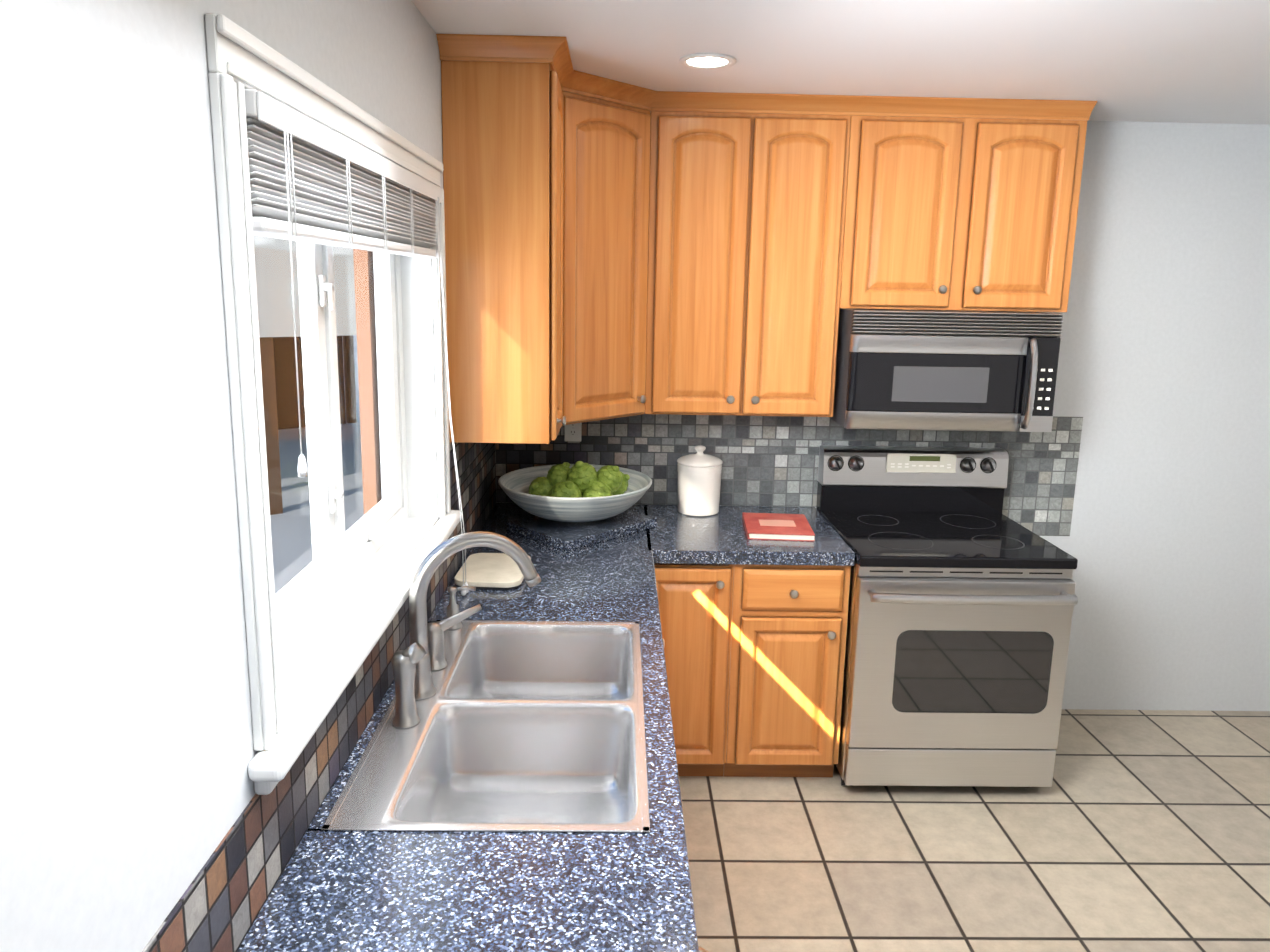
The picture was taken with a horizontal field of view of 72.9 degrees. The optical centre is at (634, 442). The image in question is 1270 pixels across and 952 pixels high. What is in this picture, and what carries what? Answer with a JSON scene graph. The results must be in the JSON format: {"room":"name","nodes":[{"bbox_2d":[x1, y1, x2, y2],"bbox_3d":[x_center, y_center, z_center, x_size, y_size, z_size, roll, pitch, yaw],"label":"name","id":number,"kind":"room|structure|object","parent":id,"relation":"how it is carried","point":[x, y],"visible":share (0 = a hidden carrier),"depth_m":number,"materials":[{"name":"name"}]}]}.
{"room":"kitchen","nodes":[
{"label":"kitchen","id":0,"kind":"room"},
{"bbox_2d":[0,0,443,951],"bbox_3d":[-0.621,0.414,0.880,0.160,2.490,5.760,1,10,-1],"label":"wall","id":1,"kind":"structure","parent":0,"point":[128,752],"depth_m":0.90,"materials":[{"name":"paint"}]},
{"bbox_2d":[142,436,501,951],"bbox_3d":[-0.552,0.336,1.721,0.004,0.515,3.759,1,10,-1],"label":"backsplash","id":2,"kind":"structure","parent":1,"relation":"attached to","point":[216,912],"depth_m":1.39,"materials":[{"name":"tile"}]},
{"bbox_2d":[204,13,461,794],"bbox_3d":[-0.601,-0.132,1.802,0.207,1.051,1.389,1,10,-1],"label":"window","id":3,"kind":"structure","parent":1,"relation":"in","point":[317,626],"depth_m":1.70,"materials":[{"name":"white"}]},
{"bbox_2d":[244,89,468,595],"bbox_3d":[-0.530,-0.013,1.849,0.114,1.154,1.230,1,10,-1],"label":"window blind","id":4,"kind":"object","parent":3,"relation":"attached to","point":[312,181],"visible":0.79,"depth_m":1.46,"materials":[{"name":"white plastic"}]},
{"bbox_2d":[441,61,565,443],"bbox_3d":[-0.381,-0.567,2.676,0.352,1.093,0.338,1,10,-1],"label":"upper cabinet","id":5,"kind":"object","parent":1,"relation":"attached to","point":[503,149],"visible":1,"depth_m":2.51,"materials":[{"name":"brown wood"}]},
{"bbox_2d":[436,34,1096,120],"bbox_3d":[0.540,-1.137,2.715,2.178,0.057,0.696,1,10,-1],"label":"crown molding","id":6,"kind":"structure","parent":1,"relation":"attached to","point":[553,52],"depth_m":3.02,"materials":[{"name":"brown wood"}]},
{"bbox_2d":[412,0,1269,124],"bbox_3d":[1.633,-0.792,0.612,4.900,0.060,6.200,1,10,-1],"label":"ceiling","id":7,"kind":"structure","parent":0,"point":[1191,61],"depth_m":2.39,"materials":[{"name":"white paint"}]},
{"bbox_2d":[678,53,736,69],"bbox_3d":[0.217,-1.144,2.579,0.174,0.007,0.174,1,10,-1],"label":"recessed light","id":8,"kind":"object","parent":7,"relation":"in","point":[706,61],"visible":1,"depth_m":2.57,"materials":[{"name":"white"}]},
{"bbox_2d":[496,111,1269,710],"bbox_3d":[1.647,-0.057,3.675,4.460,2.490,0.160,1,10,-1],"label":"wall","id":9,"kind":"structure","parent":0,"point":[1162,383],"depth_m":3.59,"materials":[{"name":"paint"}]},
{"bbox_2d":[562,91,650,424],"bbox_3d":[-0.257,-0.650,3.144,0.614,1.093,0.610,1,10,-1],"label":"upper cabinet","id":10,"kind":"object","parent":9,"relation":"attached to","point":[606,201],"visible":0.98,"depth_m":2.97,"materials":[{"name":"brown wood"}]},
{"bbox_2d":[645,111,850,416],"bbox_3d":[0.402,-0.664,3.283,0.714,1.093,0.352,1,10,-1],"label":"upper cabinet","id":11,"kind":"object","parent":9,"relation":"attached to","point":[746,230],"visible":1,"depth_m":3.14,"materials":[{"name":"brown wood"}]},
{"bbox_2d":[498,413,1082,535],"bbox_3d":[0.655,0.113,3.608,2.420,0.544,0.004,1,10,-1],"label":"backsplash","id":12,"kind":"structure","parent":9,"relation":"attached to","point":[770,461],"depth_m":3.59,"materials":[{"name":"tile"}]},
{"bbox_2d":[565,423,581,441],"bbox_3d":[-0.257,-0.062,3.556,0.070,0.115,0.007,1,10,-1],"label":"electrical outlet plate","id":13,"kind":"object","parent":12,"relation":"attached to","point":[572,432],"visible":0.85,"depth_m":3.56,"materials":[{"name":"white plastic"}]},
{"bbox_2d":[839,115,1086,311],"bbox_3d":[1.190,-0.853,3.260,0.852,0.685,0.352,1,10,-1],"label":"upper cabinet","id":14,"kind":"object","parent":9,"relation":"attached to","point":[968,214],"visible":1,"depth_m":3.12,"materials":[{"name":"brown wood"}]},
{"bbox_2d":[829,308,1063,431],"bbox_3d":[1.159,-0.290,3.304,0.760,0.434,0.464,1,10,-1],"label":"over-the-range microwave","id":15,"kind":"object","parent":14,"relation":"attached to","point":[935,370],"visible":0.98,"depth_m":3.13,"materials":[{"name":"grey metal"}]},
{"bbox_2d":[679,709,1269,951],"bbox_3d":[1.587,1.745,1.077,4.900,0.120,6.200,1,10,-1],"label":"floor","id":16,"kind":"structure","parent":0,"point":[1138,831],"depth_m":2.84,"materials":[{"name":"tile"}]},
{"bbox_2d":[654,564,733,776],"bbox_3d":[-0.123,0.815,3.254,0.928,0.863,0.928,1,10,-1],"label":"base cabinet","id":17,"kind":"object","parent":16,"relation":"on","point":[695,604],"visible":0.25,"depth_m":3.09,"materials":[{"name":"brown wood"}]},
{"bbox_2d":[237,503,698,951],"bbox_3d":[-0.239,0.618,1.777,0.639,0.049,3.758,1,10,-1],"label":"countertop","id":18,"kind":"structure","parent":17,"relation":"on","point":[383,891],"depth_m":1.35,"materials":[{"name":"blue stone"}]},
{"bbox_2d":[409,531,540,699],"bbox_3d":[-0.363,0.375,1.930,0.295,0.360,0.150,1,10,-1],"label":"faucet","id":19,"kind":"object","parent":18,"relation":"on","point":[432,562],"visible":0.88,"depth_m":1.89,"materials":[{"name":"silver metal"}]},
{"bbox_2d":[321,620,649,832],"bbox_3d":[-0.259,0.666,1.911,0.552,0.200,0.915,1,10,-1],"label":"sink","id":20,"kind":"object","parent":18,"relation":"in","point":[529,726],"visible":0.85,"depth_m":1.88,"materials":[{"name":"metal"}]},
{"bbox_2d":[391,642,425,727],"bbox_3d":[-0.468,0.496,1.777,0.072,0.173,0.056,1,10,-1],"label":"sprayer","id":21,"kind":"object","parent":20,"relation":"on","point":[406,661],"visible":1,"depth_m":1.76,"materials":[{"name":"silver metal"}]},
{"bbox_2d":[427,604,481,670],"bbox_3d":[-0.443,0.465,2.064,0.138,0.133,0.097,1,10,-1],"label":"lever","id":22,"kind":"object","parent":20,"relation":"on","point":[435,630],"visible":0.67,"depth_m":2.04,"materials":[{"name":"silver metal"}]},
{"bbox_2d":[446,586,475,629],"bbox_3d":[-0.467,0.435,2.288,0.083,0.109,0.055,1,10,-1],"label":"soap dispenser","id":23,"kind":"object","parent":20,"relation":"on","point":[452,608],"visible":0.79,"depth_m":2.27,"materials":[{"name":"silver metal"}]},
{"bbox_2d":[454,553,530,589],"bbox_3d":[-0.445,0.404,2.716,0.212,0.026,0.289,1,10,-1],"label":"cutting board","id":24,"kind":"object","parent":18,"relation":"on","point":[496,571],"visible":0.77,"depth_m":2.65,"materials":[{"name":"beige"}]},
{"bbox_2d":[507,510,656,550],"bbox_3d":[-0.196,0.307,3.241,0.340,0.035,0.460,11,14,43],"label":"board","id":25,"kind":"object","parent":18,"relation":"on","point":[566,536],"visible":0.69,"depth_m":3.14,"materials":[{"name":"blue stone"}]},
{"bbox_2d":[498,461,651,521],"bbox_3d":[-0.225,0.176,3.247,0.578,0.218,0.578,1,10,-1],"label":"bowl","id":26,"kind":"object","parent":25,"relation":"on","point":[579,491],"visible":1,"depth_m":3.21,"materials":[{"name":"white ceramic"}]},
{"bbox_2d":[485,503,628,546],"bbox_3d":[-0.282,0.336,3.311,0.480,0.049,0.638,1,10,-1],"label":"countertop","id":27,"kind":"structure","parent":17,"relation":"on","point":[509,512],"depth_m":3.21,"materials":[{"name":"blue stone"}]},
{"bbox_2d":[653,505,854,565],"bbox_3d":[0.423,0.347,3.323,0.689,0.049,0.638,1,10,-1],"label":"countertop","id":28,"kind":"structure","parent":17,"relation":"on","point":[721,537],"depth_m":3.11,"materials":[{"name":"blue stone"}]},
{"bbox_2d":[677,445,722,516],"bbox_3d":[0.262,0.146,3.500,0.186,0.275,0.186,1,10,-1],"label":"canister","id":29,"kind":"object","parent":28,"relation":"on","point":[699,483],"visible":1,"depth_m":3.44,"materials":[{"name":"white ceramic"}]},
{"bbox_2d":[742,512,814,540],"bbox_3d":[0.543,0.318,3.285,0.245,0.025,0.290,2,10,3],"label":"book","id":30,"kind":"object","parent":28,"relation":"on","point":[776,526],"visible":1,"depth_m":3.23,"materials":[{"name":"red paper"}]},
{"bbox_2d":[698,945,706,951],"bbox_3d":[-0.205,1.189,1.210,0.685,0.862,0.606,1,10,-1],"label":"base cabinet","id":31,"kind":"object","parent":16,"relation":"on","point":[701,949],"depth_m":1.38,"materials":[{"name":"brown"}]},
{"bbox_2d":[723,564,850,776],"bbox_3d":[0.547,0.801,3.399,0.414,0.863,0.658,1,10,-1],"label":"base cabinet","id":32,"kind":"object","parent":16,"relation":"on","point":[788,641],"visible":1,"depth_m":3.10,"materials":[{"name":"brown wood"}]},
{"bbox_2d":[816,445,1077,787],"bbox_3d":[1.146,0.665,3.320,0.761,1.180,0.772,1,10,-1],"label":"range","id":33,"kind":"object","parent":16,"relation":"on","point":[963,600],"visible":1,"depth_m":3.06,"materials":[{"name":"metal"}]},
{"label":"outside","id":34,"kind":"structure","parent":0,"visible":0},
{"bbox_2d":[270,335,363,593],"bbox_3d":[-202.529,-23.251,123.335,399.820,0.300,550.000,1,10,-1],"label":"ground","id":35,"kind":"structure","parent":34,"point":[348,511],"depth_m":11.25,"materials":[{"name":"grey concrete"}]},
{"bbox_2d":[253,235,356,514],"bbox_3d":[-6.642,-1.710,12.075,8.640,4.418,7.100,-7,13,-38],"label":"carport","id":36,"kind":"object","parent":35,"relation":"on","point":[282,377],"depth_m":10.41,"materials":[{"name":"white"}]},
{"bbox_2d":[353,249,381,514],"bbox_3d":[-0.766,0.593,2.664,0.038,3.490,0.262,1,10,-1],"label":"post","id":37,"kind":"object","parent":35,"relation":"on","point":[361,320],"depth_m":2.40,"materials":[{"name":"brown"}]}
]}

